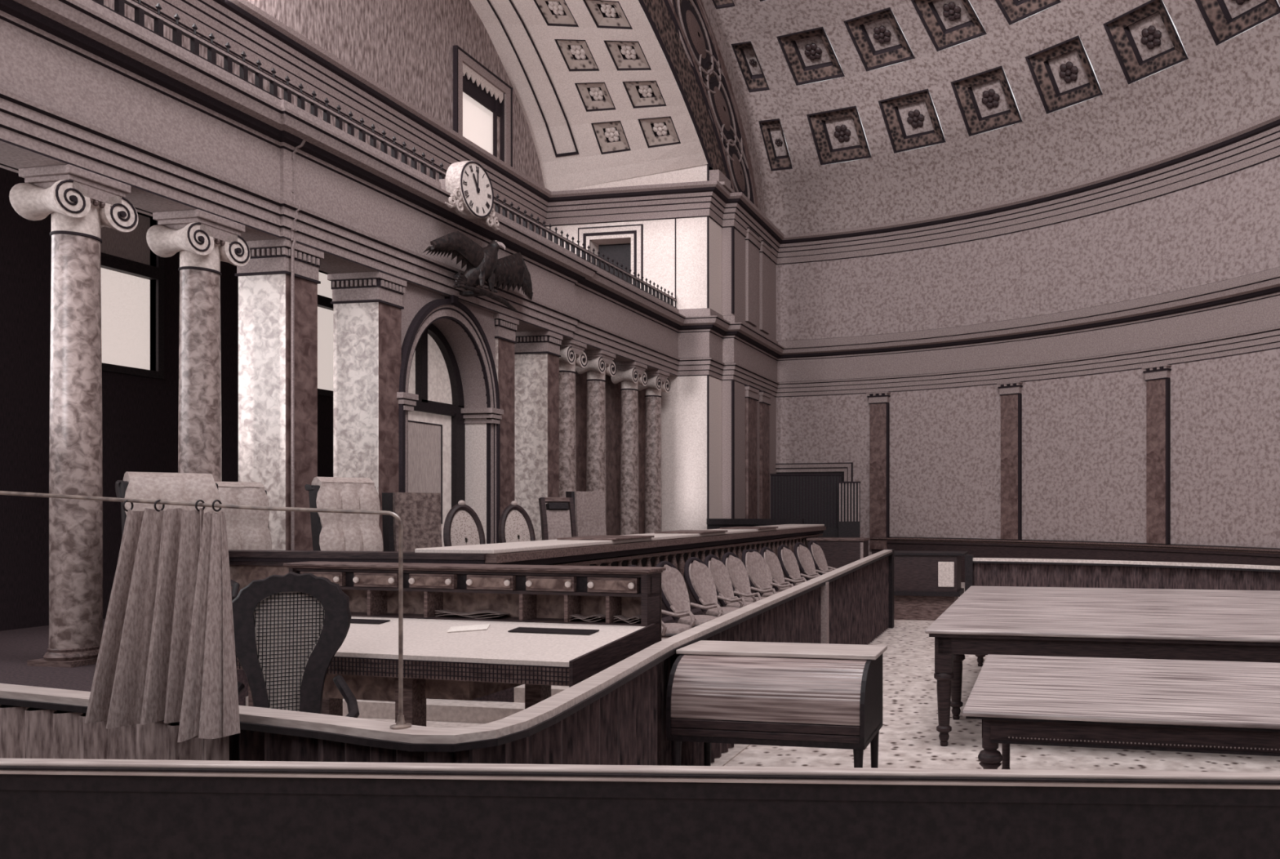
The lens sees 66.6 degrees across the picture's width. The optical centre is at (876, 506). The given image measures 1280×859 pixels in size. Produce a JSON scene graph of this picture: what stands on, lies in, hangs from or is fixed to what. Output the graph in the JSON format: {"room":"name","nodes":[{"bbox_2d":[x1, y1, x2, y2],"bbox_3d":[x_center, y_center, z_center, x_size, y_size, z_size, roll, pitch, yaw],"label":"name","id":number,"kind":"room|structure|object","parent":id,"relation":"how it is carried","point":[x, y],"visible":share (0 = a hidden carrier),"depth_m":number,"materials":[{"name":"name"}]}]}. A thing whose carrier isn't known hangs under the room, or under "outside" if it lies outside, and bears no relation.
{"room":"courtroom","nodes":[
{"label":"courtroom","id":0,"kind":"room"},
{"bbox_2d":[0,0,545,631],"bbox_3d":[-10.690,-5.300,11.540,0.300,14.600,24.700,0,0,11],"label":"wall","id":1,"kind":"structure","parent":0,"point":[140,414],"depth_m":13.21,"materials":[{"name":"paint"}]},
{"bbox_2d":[100,211,164,379],"bbox_3d":[-10.376,-3.010,12.661,0.220,2.380,1.360,0,0,11],"label":"window","id":2,"kind":"structure","parent":1,"relation":"in","point":[126,272],"depth_m":12.94,"materials":[{"name":"white glass"}]},
{"bbox_2d":[100,267,150,369],"bbox_3d":[-10.435,-2.570,12.672,0.020,1.300,1.180,0,0,11],"label":"blind","id":3,"kind":"object","parent":2,"relation":"attached to","point":[125,297],"depth_m":12.90,"materials":[{"name":"white fabric"}]},
{"bbox_2d":[317,271,333,396],"bbox_3d":[-9.764,-3.070,15.893,0.220,2.260,1.680,0,0,11],"label":"window","id":4,"kind":"structure","parent":1,"relation":"in","point":[325,308],"depth_m":16.41,"materials":[{"name":"white glass"}]},
{"bbox_2d":[317,306,333,391],"bbox_3d":[-9.823,-2.765,15.905,0.020,1.450,1.500,0,0,11],"label":"blind","id":5,"kind":"object","parent":4,"relation":"attached to","point":[325,315],"depth_m":16.44,"materials":[{"name":"white fabric"}]},
{"bbox_2d":[453,44,512,167],"bbox_3d":[-8.846,-8.785,20.798,0.320,1.970,2.060,0,0,11],"label":"window","id":6,"kind":"structure","parent":1,"relation":"in","point":[480,95],"depth_m":20.91,"materials":[{"name":"glass"}]},
{"bbox_2d":[289,139,306,550],"bbox_3d":[-6.904,-1.499,11.138,0.200,5.758,0.060,0,0,11],"label":"gas pipe","id":7,"kind":"object","parent":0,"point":[294,228],"visible":0.99,"depth_m":11.14,"materials":[{"name":"metal"}]},
{"bbox_2d":[0,577,810,706],"bbox_3d":[-6.676,1.750,13.121,8.000,0.500,29.300,0,0,11],"label":"floor","id":8,"kind":"structure","parent":0,"point":[18,646],"depth_m":8.83,"materials":[{"name":"carpet"}]},
{"bbox_2d":[8,164,138,667],"bbox_3d":[-7.720,-0.840,9.003,0.580,4.680,0.810,0,0,11],"label":"column","id":9,"kind":"structure","parent":8,"relation":"on","point":[80,202],"depth_m":8.85,"materials":[{"name":"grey stone"}]},
{"bbox_2d":[115,471,239,600],"bbox_3d":[-6.594,0.586,8.809,1.038,1.833,0.776,0,0,41],"label":"armchair","id":10,"kind":"object","parent":8,"relation":"on","point":[172,486],"visible":0.3,"depth_m":8.85,"materials":[{"name":"fabric"}]},
{"bbox_2d":[146,208,250,481],"bbox_3d":[-7.473,-0.840,10.310,0.580,4.680,0.810,0,0,11],"label":"column","id":11,"kind":"structure","parent":8,"relation":"on","point":[202,239],"depth_m":10.15,"materials":[{"name":"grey stone"}]},
{"bbox_2d":[214,481,271,550],"bbox_3d":[-6.838,0.613,10.113,0.939,1.778,0.656,0,0,35],"label":"armchair","id":12,"kind":"object","parent":8,"relation":"on","point":[246,529],"visible":0.41,"depth_m":10.24,"materials":[{"name":"leather"}]},
{"bbox_2d":[235,239,324,550],"bbox_3d":[-7.331,-0.840,11.438,0.760,4.680,0.590,0,0,11],"label":"pier","id":13,"kind":"object","parent":8,"relation":"on","point":[264,282],"visible":0.8,"depth_m":11.21,"materials":[{"name":"stone"}]},
{"bbox_2d":[304,476,382,551],"bbox_3d":[-5.465,0.593,9.849,0.939,1.818,0.676,0,0,33],"label":"armchair","id":14,"kind":"object","parent":8,"relation":"on","point":[331,531],"visible":0.5,"depth_m":9.87,"materials":[{"name":"leather"}]},
{"bbox_2d":[327,271,406,551],"bbox_3d":[-7.064,-0.840,12.955,0.800,4.680,0.550,0,0,11],"label":"pier","id":15,"kind":"object","parent":8,"relation":"on","point":[367,306],"visible":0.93,"depth_m":12.75,"materials":[{"name":"stone"}]},
{"bbox_2d":[382,492,442,551],"bbox_3d":[-5.146,0.669,10.660,0.805,1.665,0.656,0,0,35],"label":"armchair","id":16,"kind":"object","parent":8,"relation":"on","point":[420,513],"visible":0.46,"depth_m":10.69,"materials":[{"name":"brown fabric"}]},
{"bbox_2d":[443,500,485,546],"bbox_3d":[-4.995,0.709,11.614,0.750,1.587,0.610,0,0,37],"label":"armchair","id":17,"kind":"object","parent":8,"relation":"on","point":[461,522],"visible":0.47,"depth_m":11.76,"materials":[{"name":"brown wood"}]},
{"bbox_2d":[450,509,479,546],"bbox_3d":[-5.208,0.420,11.773,0.218,0.840,0.460,0,0,37],"label":"cushion","id":18,"kind":"object","parent":17,"relation":"on","point":[464,523],"depth_m":11.77,"materials":[{"name":"fabric"}]},
{"bbox_2d":[493,313,519,515],"bbox_3d":[-6.495,-0.840,15.692,0.700,4.680,0.580,0,0,11],"label":"pier","id":19,"kind":"object","parent":8,"relation":"on","point":[505,326],"visible":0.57,"depth_m":15.61,"materials":[{"name":"stone"}]},
{"bbox_2d":[497,500,535,542],"bbox_3d":[-4.777,0.709,12.764,0.750,1.587,0.610,0,0,37],"label":"armchair","id":20,"kind":"object","parent":8,"relation":"on","point":[515,524],"visible":0.44,"depth_m":12.91,"materials":[{"name":"brown wood"}]},
{"bbox_2d":[505,509,530,542],"bbox_3d":[-4.990,0.420,12.923,0.218,0.840,0.460,0,0,37],"label":"cushion","id":21,"kind":"object","parent":20,"relation":"on","point":[517,522],"depth_m":12.92,"materials":[{"name":"fabric"}]},
{"bbox_2d":[228,524,826,617],"bbox_3d":[-3.922,1.038,15.408,3.264,1.325,13.006,0,0,11],"label":"bench","id":22,"kind":"object","parent":8,"relation":"on","point":[674,547],"visible":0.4,"depth_m":10.69,"materials":[{"name":"wood"}]},
{"bbox_2d":[514,330,563,540],"bbox_3d":[-6.292,-0.840,17.170,0.850,4.680,0.500,0,0,11],"label":"pier","id":23,"kind":"object","parent":8,"relation":"on","point":[537,353],"visible":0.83,"depth_m":16.97,"materials":[{"name":"stone"}]},
{"bbox_2d":[538,497,576,540],"bbox_3d":[-4.561,0.681,13.651,0.500,1.643,0.651,0,0,-44],"label":"armchair","id":24,"kind":"object","parent":8,"relation":"on","point":[557,522],"visible":0.52,"depth_m":13.77,"materials":[{"name":"grey fabric"}]},
{"bbox_2d":[546,510,571,539],"bbox_3d":[-4.699,0.524,13.793,0.360,0.952,0.166,0,0,-44],"label":"cushion","id":25,"kind":"object","parent":24,"relation":"on","point":[558,522],"depth_m":13.77,"materials":[{"name":"grey fabric"}]},
{"bbox_2d":[559,338,587,497],"bbox_3d":[-6.011,-0.840,18.033,0.580,4.680,0.810,0,0,11],"label":"column","id":26,"kind":"structure","parent":8,"relation":"on","point":[572,353],"depth_m":17.86,"materials":[{"name":"brown stone"}]},
{"bbox_2d":[565,491,606,536],"bbox_3d":[-4.384,0.629,14.688,0.805,1.745,0.676,0,0,33],"label":"armchair","id":27,"kind":"object","parent":8,"relation":"on","point":[588,506],"visible":0.32,"depth_m":14.73,"materials":[{"name":"grey leather"}]},
{"bbox_2d":[575,349,616,515],"bbox_3d":[-5.782,-0.840,19.241,0.580,4.680,0.810,0,0,11],"label":"column","id":28,"kind":"structure","parent":8,"relation":"on","point":[601,362],"depth_m":19.08,"materials":[{"name":"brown stone"}]},
{"bbox_2d":[610,361,648,534],"bbox_3d":[-5.496,-0.840,20.754,0.580,4.680,0.810,0,0,11],"label":"column","id":29,"kind":"structure","parent":8,"relation":"on","point":[630,374],"depth_m":20.59,"materials":[{"name":"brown stone"}]},
{"bbox_2d":[637,369,670,533],"bbox_3d":[-5.263,-0.840,21.982,0.580,4.680,0.810,0,0,11],"label":"column","id":30,"kind":"structure","parent":8,"relation":"on","point":[658,381],"depth_m":21.81,"materials":[{"name":"brown stone"}]},
{"bbox_2d":[706,518,804,528],"bbox_3d":[-2.875,0.890,22.044,2.350,1.220,0.150,0,0,11],"label":"rail","id":31,"kind":"object","parent":8,"relation":"on","point":[712,523],"visible":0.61,"depth_m":22.01,"materials":[{"name":"black wood"}]},
{"bbox_2d":[769,473,841,537],"bbox_3d":[-1.729,0.345,22.773,1.740,2.310,0.070,0,0,1],"label":"slatted screen","id":32,"kind":"object","parent":8,"relation":"on","point":[813,498],"visible":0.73,"depth_m":22.76,"materials":[{"name":"black wood"}]},
{"bbox_2d":[401,283,495,542],"bbox_3d":[-6.742,-0.840,14.308,0.470,4.680,2.330,0,0,11],"label":"wall","id":33,"kind":"structure","parent":0,"point":[415,298],"depth_m":14.97,"materials":[{"name":"paint"}]},
{"bbox_2d":[408,323,465,546],"bbox_3d":[-6.991,-0.710,14.310,0.180,4.420,1.960,0,0,11],"label":"door","id":34,"kind":"structure","parent":33,"relation":"in","point":[436,424],"depth_m":14.69,"materials":[{"name":"black wood"}]},
{"bbox_2d":[396,294,503,543],"bbox_3d":[-6.666,-0.850,14.248,0.600,4.700,2.420,0,0,11],"label":"trim","id":35,"kind":"structure","parent":33,"relation":"attached to","point":[450,307],"depth_m":14.74,"materials":[{"name":"stone"}]},
{"bbox_2d":[465,417,486,543],"bbox_3d":[-6.571,0.000,15.222,0.455,3.000,0.012,0,0,11],"label":"pilaster","id":36,"kind":"object","parent":33,"relation":"attached to","point":[475,433],"visible":0.57,"depth_m":15.21,"materials":[{"name":"paint"}]},
{"bbox_2d":[422,231,533,311],"bbox_3d":[-6.103,-3.665,14.415,0.606,0.970,2.655,0,0,11],"label":"eagle sculpture","id":37,"kind":"object","parent":33,"relation":"attached to","point":[510,270],"visible":1,"depth_m":14.20,"materials":[{"name":"brown metal"}]},
{"bbox_2d":[245,638,666,723],"bbox_3d":[-2.191,1.850,16.572,4.910,0.300,16.250,0,0,11],"label":"floor","id":38,"kind":"structure","parent":0,"point":[437,709],"depth_m":8.69,"materials":[{"name":"carpet"}]},
{"bbox_2d":[627,564,695,638],"bbox_3d":[-2.252,1.158,9.649,0.753,1.095,0.599,0,0,23],"label":"chair","id":39,"kind":"object","parent":38,"relation":"on","point":[668,629],"visible":0.19,"depth_m":9.49,"materials":[{"name":"grey leather"}]},
{"bbox_2d":[655,560,722,627],"bbox_3d":[-2.092,1.158,10.384,0.753,1.095,0.599,0,0,24],"label":"chair","id":40,"kind":"object","parent":38,"relation":"on","point":[674,593],"visible":0.74,"depth_m":10.44,"materials":[{"name":"grey fabric"}]},
{"bbox_2d":[684,556,746,616],"bbox_3d":[-1.933,1.158,11.220,0.753,1.095,0.599,0,0,26],"label":"chair","id":41,"kind":"object","parent":38,"relation":"on","point":[700,580],"visible":0.77,"depth_m":11.26,"materials":[{"name":"grey fabric"}]},
{"bbox_2d":[703,554,762,608],"bbox_3d":[-1.815,1.158,11.854,0.753,1.095,0.599,0,0,21],"label":"chair","id":42,"kind":"object","parent":38,"relation":"on","point":[721,576],"visible":0.62,"depth_m":11.93,"materials":[{"name":"grey fabric"}]},
{"bbox_2d":[721,551,776,601],"bbox_3d":[-1.697,1.158,12.469,0.753,1.095,0.599,0,0,27],"label":"chair","id":43,"kind":"object","parent":38,"relation":"on","point":[737,571],"visible":0.61,"depth_m":12.57,"materials":[{"name":"grey fabric"}]},
{"bbox_2d":[741,548,793,596],"bbox_3d":[-1.518,1.158,13.250,0.753,1.094,0.617,0,0,27],"label":"chair","id":44,"kind":"object","parent":38,"relation":"on","point":[758,571],"visible":0.64,"depth_m":13.33,"materials":[{"name":"grey fabric"}]},
{"bbox_2d":[760,546,806,591],"bbox_3d":[-1.386,1.158,14.115,0.753,1.095,0.599,0,0,22],"label":"chair","id":45,"kind":"object","parent":38,"relation":"on","point":[770,557],"visible":0.48,"depth_m":14.21,"materials":[{"name":"grey fabric"}]},
{"bbox_2d":[777,544,820,586],"bbox_3d":[-1.218,1.158,15.001,0.753,1.095,0.599,0,0,24],"label":"chair","id":46,"kind":"object","parent":38,"relation":"on","point":[788,561],"visible":0.64,"depth_m":15.06,"materials":[{"name":"grey fabric"}]},
{"bbox_2d":[793,542,829,580],"bbox_3d":[-1.040,1.158,15.938,0.753,1.095,0.599,0,0,27],"label":"chair","id":47,"kind":"object","parent":38,"relation":"on","point":[802,554],"visible":0.56,"depth_m":16.01,"materials":[{"name":"grey fabric"}]},
{"bbox_2d":[808,540,836,575],"bbox_3d":[-0.866,1.158,16.867,0.753,1.095,0.599,0,0,23],"label":"chair","id":48,"kind":"object","parent":38,"relation":"on","point":[817,553],"visible":0.54,"depth_m":16.93,"materials":[{"name":"grey fabric"}]},
{"bbox_2d":[805,537,870,574],"bbox_3d":[-0.825,1.185,20.104,1.260,1.030,0.660,0,0,11],"label":"base cabinet","id":49,"kind":"object","parent":38,"relation":"on","point":[838,552],"visible":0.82,"depth_m":19.79,"materials":[{"name":"brown wood"}]},
{"bbox_2d":[838,481,860,537],"bbox_3d":[-0.658,0.545,22.464,0.540,2.310,0.070,0,0,1],"label":"slatted screen","id":50,"kind":"object","parent":38,"relation":"on","point":[849,492],"visible":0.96,"depth_m":22.45,"materials":[{"name":"black wood"}]},
{"bbox_2d":[359,717,750,765],"bbox_3d":[-3.924,1.994,6.666,5.190,0.012,3.840,0,0,11],"label":"floor","id":51,"kind":"structure","parent":0,"point":[726,757],"depth_m":7.82,"materials":[{"name":"grey carpet"}]},
{"bbox_2d":[231,571,359,717],"bbox_3d":[-3.682,1.214,5.809,0.820,1.576,0.739,0,0,-27],"label":"cane chair","id":52,"kind":"object","parent":51,"relation":"on","point":[289,628],"visible":0.57,"depth_m":6.04,"materials":[{"name":"black wood"}]},
{"bbox_2d":[235,560,666,726],"bbox_3d":[-3.449,1.238,7.082,3.410,1.525,1.380,0,0,14],"label":"desk","id":53,"kind":"object","parent":51,"relation":"on","point":[438,663],"visible":0.72,"depth_m":7.16,"materials":[{"name":"wood"}]},
{"bbox_2d":[350,618,390,623],"bbox_3d":[-4.221,0.919,7.527,0.600,0.018,0.120,0,0,14],"label":"blotter","id":54,"kind":"object","parent":53,"relation":"on","point":[353,620],"visible":0.57,"depth_m":7.48,"materials":[{"name":"black leather"}]},
{"bbox_2d":[447,623,489,631],"bbox_3d":[-3.127,0.929,7.157,0.280,0.030,0.200,0,0,-16],"label":"sheet","id":55,"kind":"object","parent":53,"relation":"on","point":[476,627],"visible":1,"depth_m":7.15,"materials":[{"name":"white paper"}]},
{"bbox_2d":[435,609,509,618],"bbox_3d":[-3.295,0.873,7.610,0.601,0.055,0.141,0,0,14],"label":"papers","id":56,"kind":"object","parent":53,"relation":"in","point":[483,614],"visible":1,"depth_m":7.58,"materials":[{"name":"grey paper"}]},
{"bbox_2d":[283,560,666,574],"bbox_3d":[-3.335,0.495,7.615,3.380,0.040,0.290,0,0,14],"label":"shelf","id":57,"kind":"object","parent":53,"relation":"attached to","point":[311,566],"depth_m":7.52,"materials":[{"name":"brown wood"}]},
{"bbox_2d":[294,567,659,626],"bbox_3d":[-3.336,0.718,7.610,3.320,0.405,0.200,0,0,14],"label":"shelf","id":58,"kind":"object","parent":53,"relation":"attached to","point":[547,599],"depth_m":7.52,"materials":[{"name":"brown wood"}]},
{"bbox_2d":[507,626,599,635],"bbox_3d":[-2.418,0.927,6.984,0.680,0.020,0.140,0,0,14],"label":"blotter","id":59,"kind":"object","parent":53,"relation":"on","point":[523,629],"visible":1,"depth_m":6.97,"materials":[{"name":"black leather"}]},
{"bbox_2d":[569,613,605,622],"bbox_3d":[-2.265,0.873,7.359,0.282,0.055,0.141,0,0,14],"label":"papers","id":60,"kind":"object","parent":53,"relation":"in","point":[585,618],"visible":0.95,"depth_m":7.32,"materials":[{"name":"grey paper"}]},
{"bbox_2d":[613,614,640,623],"bbox_3d":[-1.915,0.873,7.273,0.222,0.055,0.141,0,0,14],"label":"papers","id":61,"kind":"object","parent":53,"relation":"in","point":[623,617],"visible":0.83,"depth_m":7.24,"materials":[{"name":"grey paper"}]},
{"bbox_2d":[469,0,707,191],"bbox_3d":[-7.789,-10.100,14.502,4.300,4.500,17.280,0,0,11],"label":"ceiling","id":62,"kind":"structure","parent":0,"point":[580,73],"depth_m":21.43,"materials":[{"name":"paint"}]},
{"bbox_2d":[575,369,645,535],"bbox_3d":[-6.030,-0.840,21.186,0.170,4.680,3.490,0,0,11],"label":"wall","id":63,"kind":"structure","parent":0,"point":[613,392],"depth_m":21.04,"materials":[{"name":"brown stone"}]},
{"bbox_2d":[0,164,337,274],"bbox_3d":[-7.472,-3.990,10.798,0.700,1.620,24.440,0,0,11],"label":"trim","id":64,"kind":"structure","parent":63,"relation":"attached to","point":[4,166],"depth_m":10.04,"materials":[{"name":"stone"}]},
{"bbox_2d":[545,164,715,311],"bbox_3d":[-6.136,-3.300,23.236,4.300,10.600,0.500,0,0,11],"label":"wall","id":65,"kind":"structure","parent":0,"point":[659,235],"depth_m":22.77,"materials":[{"name":"paint"}]},
{"bbox_2d":[577,223,643,288],"bbox_3d":[-6.533,-5.990,23.286,1.720,1.880,0.550,0,0,11],"label":"window","id":66,"kind":"structure","parent":65,"relation":"in","point":[630,255],"depth_m":23.07,"materials":[{"name":"stone"}]},
{"bbox_2d":[675,164,709,518],"bbox_3d":[-4.489,-3.400,22.674,0.865,9.800,0.032,0,0,11],"label":"trim","id":67,"kind":"structure","parent":65,"relation":"attached to","point":[708,166],"depth_m":22.59,"materials":[{"name":"white paint"}]},
{"bbox_2d":[661,222,721,531],"bbox_3d":[-4.722,-3.160,23.177,1.500,10.320,0.910,0,0,11],"label":"wall pier","id":68,"kind":"object","parent":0,"point":[684,407],"visible":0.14,"depth_m":22.73,"materials":[{"name":"paint"}]},
{"bbox_2d":[721,226,776,518],"bbox_3d":[-3.748,-2.925,25.365,1.000,9.850,3.750,0,0,11],"label":"wall","id":69,"kind":"structure","parent":0,"point":[740,240],"depth_m":23.83,"materials":[{"name":"paint"}]},
{"bbox_2d":[638,0,765,215],"bbox_3d":[-4.381,-10.823,20.625,0.120,6.036,13.300,0,0,11],"label":"arch","id":70,"kind":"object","parent":69,"relation":"attached to","point":[689,34],"depth_m":22.54,"materials":[{"name":"brown paint"}]},
{"bbox_2d":[709,169,730,186],"bbox_3d":[-3.888,-7.970,23.015,0.320,0.380,0.860,0,0,11],"label":"trim","id":71,"kind":"structure","parent":69,"relation":"attached to","point":[714,175],"depth_m":22.60,"materials":[{"name":"paint"}]},
{"bbox_2d":[718,181,735,192],"bbox_3d":[-3.462,-7.820,24.858,0.450,0.080,4.640,0,0,11],"label":"ledge","id":72,"kind":"object","parent":69,"relation":"attached to","point":[724,184],"visible":0.14,"depth_m":22.76,"materials":[{"name":"stone"}]},
{"bbox_2d":[731,380,734,518],"bbox_3d":[-3.611,-0.835,23.451,0.042,4.670,0.100,0,0,11],"label":"trim corner line","id":73,"kind":"structure","parent":69,"relation":"attached to","point":[732,381],"depth_m":23.41,"materials":[{"name":"grey paint"}]},
{"bbox_2d":[731,226,734,314],"bbox_3d":[-3.611,-6.065,23.451,0.042,2.430,0.100,0,0,11],"label":"trim corner line","id":74,"kind":"structure","parent":69,"relation":"attached to","point":[732,227],"depth_m":23.40,"materials":[{"name":"grey paint"}]},
{"bbox_2d":[744,385,759,518],"bbox_3d":[-3.320,-1.084,24.724,0.180,4.168,0.850,0,0,11],"label":"pilaster","id":75,"kind":"object","parent":69,"relation":"attached to","point":[751,392],"visible":0.93,"depth_m":24.60,"materials":[{"name":"brown stone"}]},
{"bbox_2d":[745,226,759,326],"bbox_3d":[-3.320,-6.064,24.724,0.180,2.428,0.850,0,0,11],"label":"pilaster","id":76,"kind":"object","parent":69,"relation":"attached to","point":[752,238],"visible":0.96,"depth_m":24.60,"materials":[{"name":"paint"}]},
{"bbox_2d":[759,391,771,518],"bbox_3d":[-3.106,-1.084,25.854,0.180,4.168,0.750,0,0,11],"label":"pilaster","id":77,"kind":"object","parent":69,"relation":"attached to","point":[764,397],"visible":0.89,"depth_m":25.72,"materials":[{"name":"brown stone"}]},
{"bbox_2d":[759,240,771,333],"bbox_3d":[-3.106,-6.064,25.854,0.180,2.428,0.750,0,0,11],"label":"pilaster","id":78,"kind":"object","parent":69,"relation":"attached to","point":[764,253],"visible":0.97,"depth_m":25.72,"materials":[{"name":"stone"}]},
{"bbox_2d":[893,550,968,620],"bbox_3d":[0.918,1.405,16.731,1.380,1.190,0.820,0,0,11],"label":"wall panel","id":79,"kind":"object","parent":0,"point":[926,584],"visible":0.81,"depth_m":16.41,"materials":[{"name":"brown wood"}]},
{"bbox_2d":[710,0,1279,235],"bbox_3d":[2.681,-11.215,14.894,17.852,6.791,21.927,0,0,11],"label":"ceiling","id":80,"kind":"structure","parent":0,"point":[1227,81],"depth_m":22.88,"materials":[{"name":"paint"}]},
{"bbox_2d":[724,582,1279,772],"bbox_3d":[0.786,2.100,12.217,23.000,0.200,30.700,0,0,11],"label":"floor","id":81,"kind":"structure","parent":0,"point":[908,737],"depth_m":7.71,"materials":[{"name":"carpet"}]},
{"bbox_2d":[0,548,893,765],"bbox_3d":[-3.595,1.350,10.194,6.365,1.300,11.905,0,0,11],"label":"wall","id":82,"kind":"structure","parent":81,"relation":"on","point":[616,715],"depth_m":4.67,"materials":[{"name":"brown wood"}]},
{"bbox_2d":[0,704,229,760],"bbox_3d":[-5.313,1.495,5.031,4.948,0.970,0.082,0,0,18],"label":"curtain","id":83,"kind":"object","parent":82,"relation":"hanging from","point":[26,731],"depth_m":4.52,"materials":[{"name":"wood"}]},
{"bbox_2d":[0,490,411,728],"bbox_3d":[-4.136,0.361,3.941,4.317,1.148,0.082,0,0,-1],"label":"brass rod","id":84,"kind":"object","parent":82,"relation":"on","point":[401,723],"visible":1,"depth_m":3.95,"materials":[{"name":"grey metal"}]},
{"bbox_2d":[84,499,239,742],"bbox_3d":[-3.000,0.466,3.907,0.588,0.992,0.216,0,0,0],"label":"cloth","id":85,"kind":"object","parent":84,"relation":"hanging from","point":[166,651],"visible":1,"depth_m":3.91,"materials":[{"name":"fabric"}]},
{"bbox_2d":[0,757,1279,858],"bbox_3d":[-1.015,1.450,3.233,11.000,1.100,0.087,0,0,2],"label":"rail","id":86,"kind":"object","parent":81,"relation":"on","point":[51,808],"visible":1,"depth_m":3.22,"materials":[{"name":"brown wood"}]},
{"bbox_2d":[666,640,887,767],"bbox_3d":[-0.665,1.485,6.326,1.380,1.030,0.697,0,0,10],"label":"desk","id":87,"kind":"object","parent":81,"relation":"on","point":[764,693],"visible":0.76,"depth_m":6.05,"materials":[{"name":"brown wood"}]},
{"bbox_2d":[924,586,1279,746],"bbox_3d":[2.962,1.505,9.408,4.400,0.990,4.330,0,0,11],"label":"table","id":88,"kind":"object","parent":81,"relation":"on","point":[1164,624],"visible":0.99,"depth_m":7.92,"materials":[{"name":"brown wood"}]},
{"bbox_2d":[961,653,1279,768],"bbox_3d":[2.706,1.550,5.615,4.200,0.900,1.980,0,0,11],"label":"table","id":89,"kind":"object","parent":81,"relation":"on","point":[1180,705],"visible":0.97,"depth_m":5.22,"materials":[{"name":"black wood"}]},
{"bbox_2d":[964,554,1279,591],"bbox_3d":[4.873,1.370,11.957,8.565,1.260,1.297,0,0,43],"label":"rail","id":90,"kind":"object","parent":81,"relation":"on","point":[979,571],"visible":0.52,"depth_m":13.60,"materials":[{"name":"wood"}]},
{"bbox_2d":[776,155,1279,555],"bbox_3d":[5.846,-2.935,16.493,6.032,9.870,26.822,0,0,-27],"label":"wall","id":91,"kind":"structure","parent":0,"point":[1084,437],"depth_m":22.93,"materials":[{"name":"paint"}]},
{"bbox_2d":[439,160,500,231],"bbox_3d":[-6.183,-4.721,13.994,0.485,0.859,1.324,0,0,11],"label":"wall clock","id":92,"kind":"object","parent":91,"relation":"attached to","point":[469,184],"visible":1,"depth_m":13.83,"materials":[{"name":"stone"}]},
{"bbox_2d":[0,0,1279,397],"bbox_3d":[2.108,-3.995,11.706,19.109,1.630,29.787,0,0,11],"label":"trim","id":93,"kind":"structure","parent":91,"relation":"attached to","point":[83,85],"depth_m":12.74,"materials":[{"name":"stone"}]},
{"bbox_2d":[91,0,676,308],"bbox_3d":[-7.143,-4.985,10.761,0.060,0.370,24.290,0,0,11],"label":"gallery railing","id":94,"kind":"object","parent":93,"relation":"on","point":[140,10],"visible":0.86,"depth_m":11.77,"materials":[{"name":"metal"}]},
{"bbox_2d":[136,0,1279,264],"bbox_3d":[0.322,-7.410,11.676,21.265,0.780,29.064,0,0,11],"label":"crown molding","id":95,"kind":"structure","parent":91,"relation":"attached to","point":[246,28],"depth_m":21.46,"materials":[{"name":"stone"}]},
{"bbox_2d":[775,462,853,481],"bbox_3d":[-1.935,0.375,26.738,2.650,3.250,0.091,0,0,18],"label":"door frame","id":96,"kind":"structure","parent":91,"relation":"in","point":[846,468],"depth_m":26.61,"materials":[{"name":"black wood"}]},
{"bbox_2d":[866,391,890,549],"bbox_3d":[0.052,-0.995,25.932,0.660,4.350,0.200,0,0,25],"label":"pilaster","id":97,"kind":"object","parent":91,"relation":"attached to","point":[878,402],"visible":0.99,"depth_m":25.90,"materials":[{"name":"brown stone"}]},
{"bbox_2d":[996,381,1022,539],"bbox_3d":[3.413,-1.170,23.897,0.660,4.000,0.200,0,0,38],"label":"pilaster","id":98,"kind":"object","parent":91,"relation":"attached to","point":[1011,393],"visible":1,"depth_m":23.84,"materials":[{"name":"brown stone"}]},
{"bbox_2d":[870,536,1279,582],"bbox_3d":[6.800,1.415,15.549,5.082,1.170,24.761,0,0,-22],"label":"railing","id":99,"kind":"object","parent":91,"relation":"attached to","point":[979,547],"depth_m":22.45,"materials":[{"name":"brown wood"}]},
{"bbox_2d":[1142,364,1171,543],"bbox_3d":[6.326,-1.170,21.080,0.200,4.000,0.660,0,0,-39],"label":"pilaster","id":100,"kind":"object","parent":91,"relation":"attached to","point":[1157,380],"visible":1,"depth_m":21.02,"materials":[{"name":"brown stone"}]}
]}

